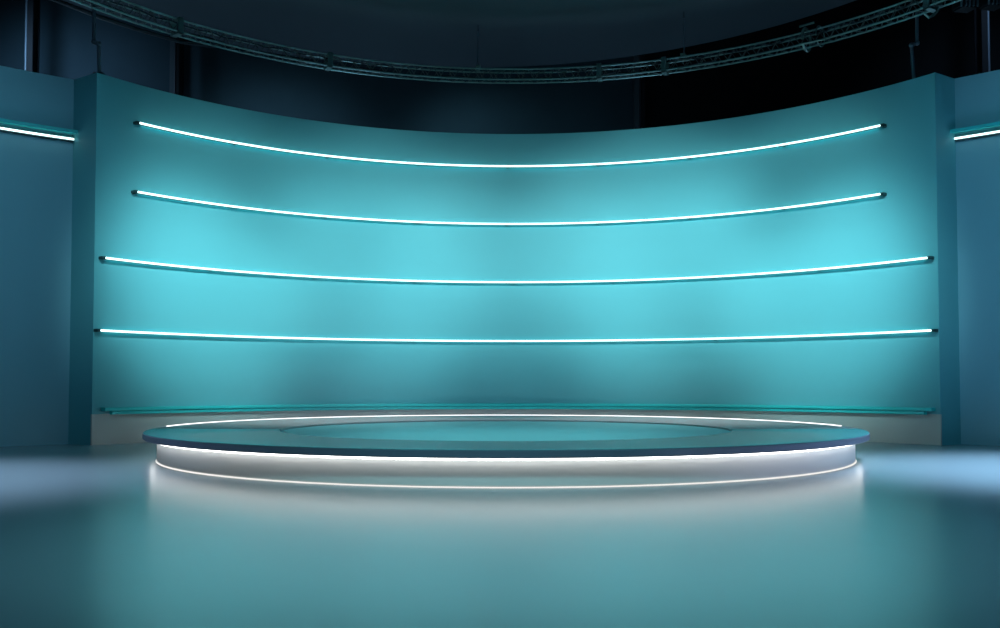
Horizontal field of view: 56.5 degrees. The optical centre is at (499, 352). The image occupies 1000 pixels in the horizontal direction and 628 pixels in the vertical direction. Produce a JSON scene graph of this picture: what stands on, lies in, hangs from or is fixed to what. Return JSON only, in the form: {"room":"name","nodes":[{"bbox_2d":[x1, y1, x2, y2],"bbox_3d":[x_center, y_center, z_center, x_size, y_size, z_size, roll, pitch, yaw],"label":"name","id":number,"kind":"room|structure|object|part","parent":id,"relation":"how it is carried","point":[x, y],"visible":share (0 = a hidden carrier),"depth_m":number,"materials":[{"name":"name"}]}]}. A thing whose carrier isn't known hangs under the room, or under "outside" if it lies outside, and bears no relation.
{"room":"studio","nodes":[
{"label":"studio","id":0,"kind":"room"},
{"bbox_2d":[0,0,632,133],"bbox_3d":[-8.600,-3.414,18.231,22.800,9.800,0.200,0,-2,0],"label":"wall","id":1,"kind":"structure","parent":0,"point":[213,75],"depth_m":18.19,"materials":[{"name":"black paint"}]},
{"bbox_2d":[169,41,173,93],"bbox_3d":[-6.319,-3.371,18.029,0.150,9.500,0.200,0,-2,0],"label":"trim","id":2,"kind":"structure","parent":1,"relation":"attached to","point":[171,84],"depth_m":18.00,"materials":[{"name":"grey metal"}]},
{"bbox_2d":[63,0,855,67],"bbox_3d":[-2.750,-5.649,4.399,34.500,0.300,24.397,0,-2,0],"label":"ceiling","id":3,"kind":"structure","parent":0,"point":[512,33],"depth_m":14.59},
{"bbox_2d":[475,31,480,70],"bbox_3d":[-0.345,-4.794,14.603,0.077,0.695,0.220,0,-2,-5],"label":"rod","id":4,"kind":"object","parent":3,"relation":"hanging from","point":[477,65],"visible":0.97,"depth_m":14.59,"materials":[{"name":"grey metal"}]},
{"bbox_3d":[-0.345,-4.747,14.601,0.025,0.590,0.026,0,-2,0],"label":"rod","id":5,"kind":"part","parent":4,"relation":"part of","materials":[{"name":"grey metal"}]},
{"bbox_2d":[71,0,960,83],"bbox_3d":[0.084,-4.426,12.202,12.183,0.224,5.005,0,-2,0],"label":"lighting truss","id":6,"kind":"object","parent":4,"relation":"hanging from","point":[176,27],"visible":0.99,"depth_m":13.63,"materials":[{"name":"metal"}]},
{"bbox_2d":[50,0,214,47],"bbox_3d":[-5.010,-4.456,12.653,0.216,0.151,2.415,-2,-3,44],"label":"pipe","id":7,"kind":"object","parent":6,"relation":"attached to","point":[64,3],"visible":0.87,"depth_m":12.61,"materials":[{"name":"black metal"}]},
{"bbox_3d":[-4.383,-4.411,12.621,0.224,0.224,0.077,-2,-3,43],"label":"joint plate","id":8,"kind":"part","parent":6,"relation":"part of","materials":[{"name":"metal"}]},
{"bbox_3d":[-2.575,-4.364,13.963,0.077,0.224,0.224,1,-2,-26],"label":"joint plate","id":9,"kind":"part","parent":6,"relation":"part of","materials":[{"name":"metal"}]},
{"bbox_3d":[1.549,-4.346,14.464,0.077,0.224,0.224,0,-2,12],"label":"joint plate","id":10,"kind":"part","parent":6,"relation":"part of","materials":[{"name":"metal"}]},
{"bbox_3d":[2.515,-4.357,14.168,0.077,0.224,0.224,-1,-2,22],"label":"joint plate","id":11,"kind":"part","parent":6,"relation":"part of","materials":[{"name":"metal"}]},
{"bbox_2d":[799,21,825,52],"bbox_3d":[4.403,-4.424,12.987,0.417,0.399,0.338,-2,-3,42],"label":"clamp","id":12,"kind":"object","parent":6,"relation":"attached to","point":[810,23],"visible":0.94,"depth_m":12.99,"materials":[{"name":"metal"}]},
{"bbox_3d":[5.451,-4.441,11.768,0.224,0.224,0.077,1,-2,-33],"label":"joint plate","id":13,"kind":"part","parent":6,"relation":"part of","materials":[{"name":"metal"}]},
{"bbox_2d":[924,1,943,18],"bbox_3d":[5.519,-4.380,11.761,0.325,0.329,0.036,0,-2,0],"label":"cable loop","id":14,"kind":"object","parent":6,"relation":"hanging from","point":[941,3],"visible":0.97,"depth_m":11.74,"materials":[{"name":"metal"}]},
{"bbox_2d":[680,12,687,57],"bbox_3d":[2.783,-4.813,14.070,0.077,0.695,0.220,-1,-2,24],"label":"rod","id":15,"kind":"object","parent":3,"relation":"hanging from","point":[683,53],"visible":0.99,"depth_m":14.06,"materials":[{"name":"grey metal"}]},
{"bbox_3d":[2.783,-4.766,14.068,0.025,0.590,0.026,0,-2,0],"label":"rod","id":16,"kind":"part","parent":15,"relation":"part of","materials":[{"name":"grey metal"}]},
{"bbox_2d":[952,0,978,12],"bbox_3d":[5.882,-4.786,11.756,0.247,0.911,0.258,0,-2,-11],"label":"stage light","id":17,"kind":"object","parent":3,"relation":"hanging from","point":[963,6],"visible":0.96,"depth_m":11.69,"materials":[{"name":"black paint"}]},
{"bbox_2d":[979,0,999,10],"bbox_3d":[6.224,-4.799,11.756,0.247,0.885,0.258,0,-2,-11],"label":"stage light","id":18,"kind":"object","parent":3,"relation":"hanging from","point":[987,5],"visible":1,"depth_m":11.73,"materials":[{"name":"black paint"}]},
{"bbox_2d":[0,442,999,627],"bbox_3d":[-2.700,0.982,5.169,35.200,0.100,26.200,0,-2,0],"label":"floor","id":19,"kind":"structure","parent":0,"point":[904,535],"depth_m":4.29,"materials":[{"name":"teal"}]},
{"bbox_2d":[24,0,39,72],"bbox_3d":[-8.764,-3.396,17.329,0.162,9.500,0.270,0,-2,0],"label":"column","id":20,"kind":"structure","parent":19,"relation":"on","point":[32,7],"depth_m":17.31,"materials":[{"name":"metal"}]},
{"bbox_2d":[0,66,73,446],"bbox_3d":[-7.450,-1.251,9.699,0.862,4.680,6.111,-1,-2,34],"label":"wall","id":21,"kind":"structure","parent":19,"relation":"on","point":[36,173],"depth_m":11.64,"materials":[{"name":"blue paint"}]},
{"bbox_2d":[0,126,73,141],"bbox_3d":[-7.308,-2.804,9.640,0.626,0.050,5.860,-1,-2,34],"label":"led light bar","id":22,"kind":"object","parent":21,"relation":"attached to","point":[3,129],"visible":1,"depth_m":11.64,"materials":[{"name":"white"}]},
{"bbox_2d":[0,118,77,133],"bbox_3d":[-7.271,-2.887,9.637,0.692,0.045,5.890,-1,-2,34],"label":"light fixture","id":23,"kind":"object","parent":21,"relation":"attached to","point":[2,120],"visible":1,"depth_m":11.60,"materials":[{"name":"teal paint"}]},
{"bbox_2d":[174,36,183,95],"bbox_3d":[-6.147,-3.382,17.729,0.108,9.500,0.270,0,-2,0],"label":"column","id":24,"kind":"structure","parent":19,"relation":"on","point":[178,48],"depth_m":17.69,"materials":[{"name":"black paint"}]},
{"bbox_2d":[142,415,869,487],"bbox_3d":[0.060,0.968,10.443,7.609,0.296,7.609,1,-2,-25],"label":"stage","id":25,"kind":"object","parent":19,"relation":"on","point":[433,451],"visible":1,"depth_m":7.38,"materials":[{"name":"white"}]},
{"bbox_2d":[166,415,841,426],"bbox_3d":[0.060,0.891,12.301,7.566,0.012,3.857,0,-2,0],"label":"light","id":26,"kind":"object","parent":25,"relation":"on","point":[393,420],"depth_m":11.82,"materials":[{"name":"plastic"}]},
{"bbox_2d":[163,445,849,459],"bbox_3d":[0.060,0.902,10.445,7.463,0.019,7.463,0,-2,0],"label":"light","id":27,"kind":"object","parent":25,"relation":"on","point":[210,450],"depth_m":7.06,"materials":[{"name":"white plastic"}]},
{"bbox_2d":[156,459,856,487],"bbox_3d":[0.060,1.113,10.438,7.364,0.005,7.364,0,-2,0],"label":"light","id":28,"kind":"object","parent":25,"relation":"attached to","point":[185,469],"depth_m":7.03,"materials":[{"name":"white plastic"}]},
{"bbox_2d":[68,73,960,444],"bbox_3d":[0.201,-1.125,13.309,11.384,4.680,3.377,0,-2,0],"label":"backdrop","id":29,"kind":"structure","parent":19,"relation":"on","point":[912,159],"depth_m":13.45,"materials":[{"name":"teal paint"}]},
{"bbox_2d":[91,5,105,74],"bbox_3d":[-5.113,-3.994,11.830,0.170,0.940,0.120,0,-2,0],"label":"pipe","id":30,"kind":"object","parent":29,"relation":"on","point":[93,41],"visible":0.98,"depth_m":11.81,"materials":[{"name":"grey metal"}]},
{"bbox_2d":[131,190,886,225],"bbox_3d":[0.145,-2.038,13.268,9.860,0.036,2.521,0,-2,0],"label":"led light bar","id":31,"kind":"object","parent":29,"relation":"attached to","point":[132,191],"visible":1,"depth_m":13.68,"materials":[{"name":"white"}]},
{"bbox_2d":[133,121,886,167],"bbox_3d":[0.154,-2.941,13.306,9.860,0.036,2.510,0,-2,0],"label":"led light bar","id":32,"kind":"object","parent":29,"relation":"attached to","point":[883,125],"visible":1,"depth_m":13.74,"materials":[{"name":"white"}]},
{"bbox_2d":[93,329,938,341],"bbox_3d":[0.200,-0.225,13.006,10.536,0.036,2.919,0,-2,0],"label":"led light bar","id":33,"kind":"object","parent":29,"relation":"attached to","point":[95,330],"visible":1,"depth_m":13.43,"materials":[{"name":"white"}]},
{"bbox_3d":[0.201,1.013,12.996,10.584,0.384,2.901,0,-2,0],"label":"skirting","id":34,"kind":"part","parent":29,"relation":"part of","materials":[{"name":"grey paint"}]},
{"bbox_2d":[99,256,933,283],"bbox_3d":[0.204,-1.137,13.055,10.486,0.036,2.886,0,-2,0],"label":"led light bar","id":35,"kind":"object","parent":29,"relation":"attached to","point":[100,257],"visible":1,"depth_m":13.51,"materials":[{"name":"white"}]},
{"bbox_2d":[101,403,935,414],"bbox_3d":[0.217,0.784,12.995,10.440,0.090,2.872,0,-2,0],"label":"wall rail","id":36,"kind":"object","parent":29,"relation":"attached to","point":[302,407],"visible":1,"depth_m":13.46,"materials":[{"name":"teal paint"}]},
{"bbox_3d":[0.217,0.760,12.995,10.440,0.042,2.872,0,-2,0],"label":"rail","id":37,"kind":"part","parent":36,"relation":"part of","materials":[{"name":"teal paint"}]},
{"bbox_2d":[639,54,644,128],"bbox_3d":[2.670,-3.389,17.529,0.107,9.500,0.270,0,-2,0],"label":"column","id":38,"kind":"structure","parent":19,"relation":"on","point":[641,57],"depth_m":17.45,"materials":[{"name":"black paint"}]},
{"bbox_2d":[955,70,999,445],"bbox_3d":[7.646,-1.257,9.533,0.862,4.680,6.111,1,-2,-30],"label":"wall","id":39,"kind":"structure","parent":19,"relation":"on","point":[977,96],"depth_m":11.69,"materials":[{"name":"blue paint"}]},
{"bbox_2d":[950,121,999,133],"bbox_3d":[7.459,-2.892,9.484,0.692,0.045,5.890,1,-2,-30],"label":"wall shelf","id":40,"kind":"object","parent":39,"relation":"attached to","point":[994,124],"visible":1,"depth_m":11.66,"materials":[{"name":"teal paint"}]},
{"bbox_2d":[954,130,999,140],"bbox_3d":[7.495,-2.810,9.484,0.626,0.050,5.860,1,-2,-30],"label":"led light bar","id":41,"kind":"object","parent":39,"relation":"attached to","point":[996,132],"visible":1,"depth_m":11.70,"materials":[{"name":"white plastic"}]},
{"bbox_2d":[974,6,989,73],"bbox_3d":[8.718,-3.417,16.730,0.158,9.500,0.270,0,-2,0],"label":"column","id":42,"kind":"structure","parent":19,"relation":"on","point":[981,17],"depth_m":16.70,"materials":[{"name":"grey metal"}]},
{"bbox_2d":[645,0,999,127],"bbox_3d":[8.720,-3.421,18.031,11.960,9.800,0.300,0,-2,0],"label":"wall","id":43,"kind":"structure","parent":0,"point":[878,58],"depth_m":17.96,"materials":[{"name":"black paint"}]},
{"bbox_2d":[633,55,638,128],"bbox_3d":[2.652,-3.375,17.929,0.130,9.500,0.200,0,-2,0],"label":"trim","id":44,"kind":"structure","parent":43,"relation":"attached to","point":[635,58],"depth_m":17.89,"materials":[{"name":"grey"}]},
{"bbox_2d":[909,12,919,78],"bbox_3d":[5.397,-3.977,12.116,0.140,0.928,0.120,0,-2,0],"label":"pipe","id":45,"kind":"object","parent":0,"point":[917,42],"visible":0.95,"depth_m":12.10,"materials":[{"name":"grey metal"}]}
]}

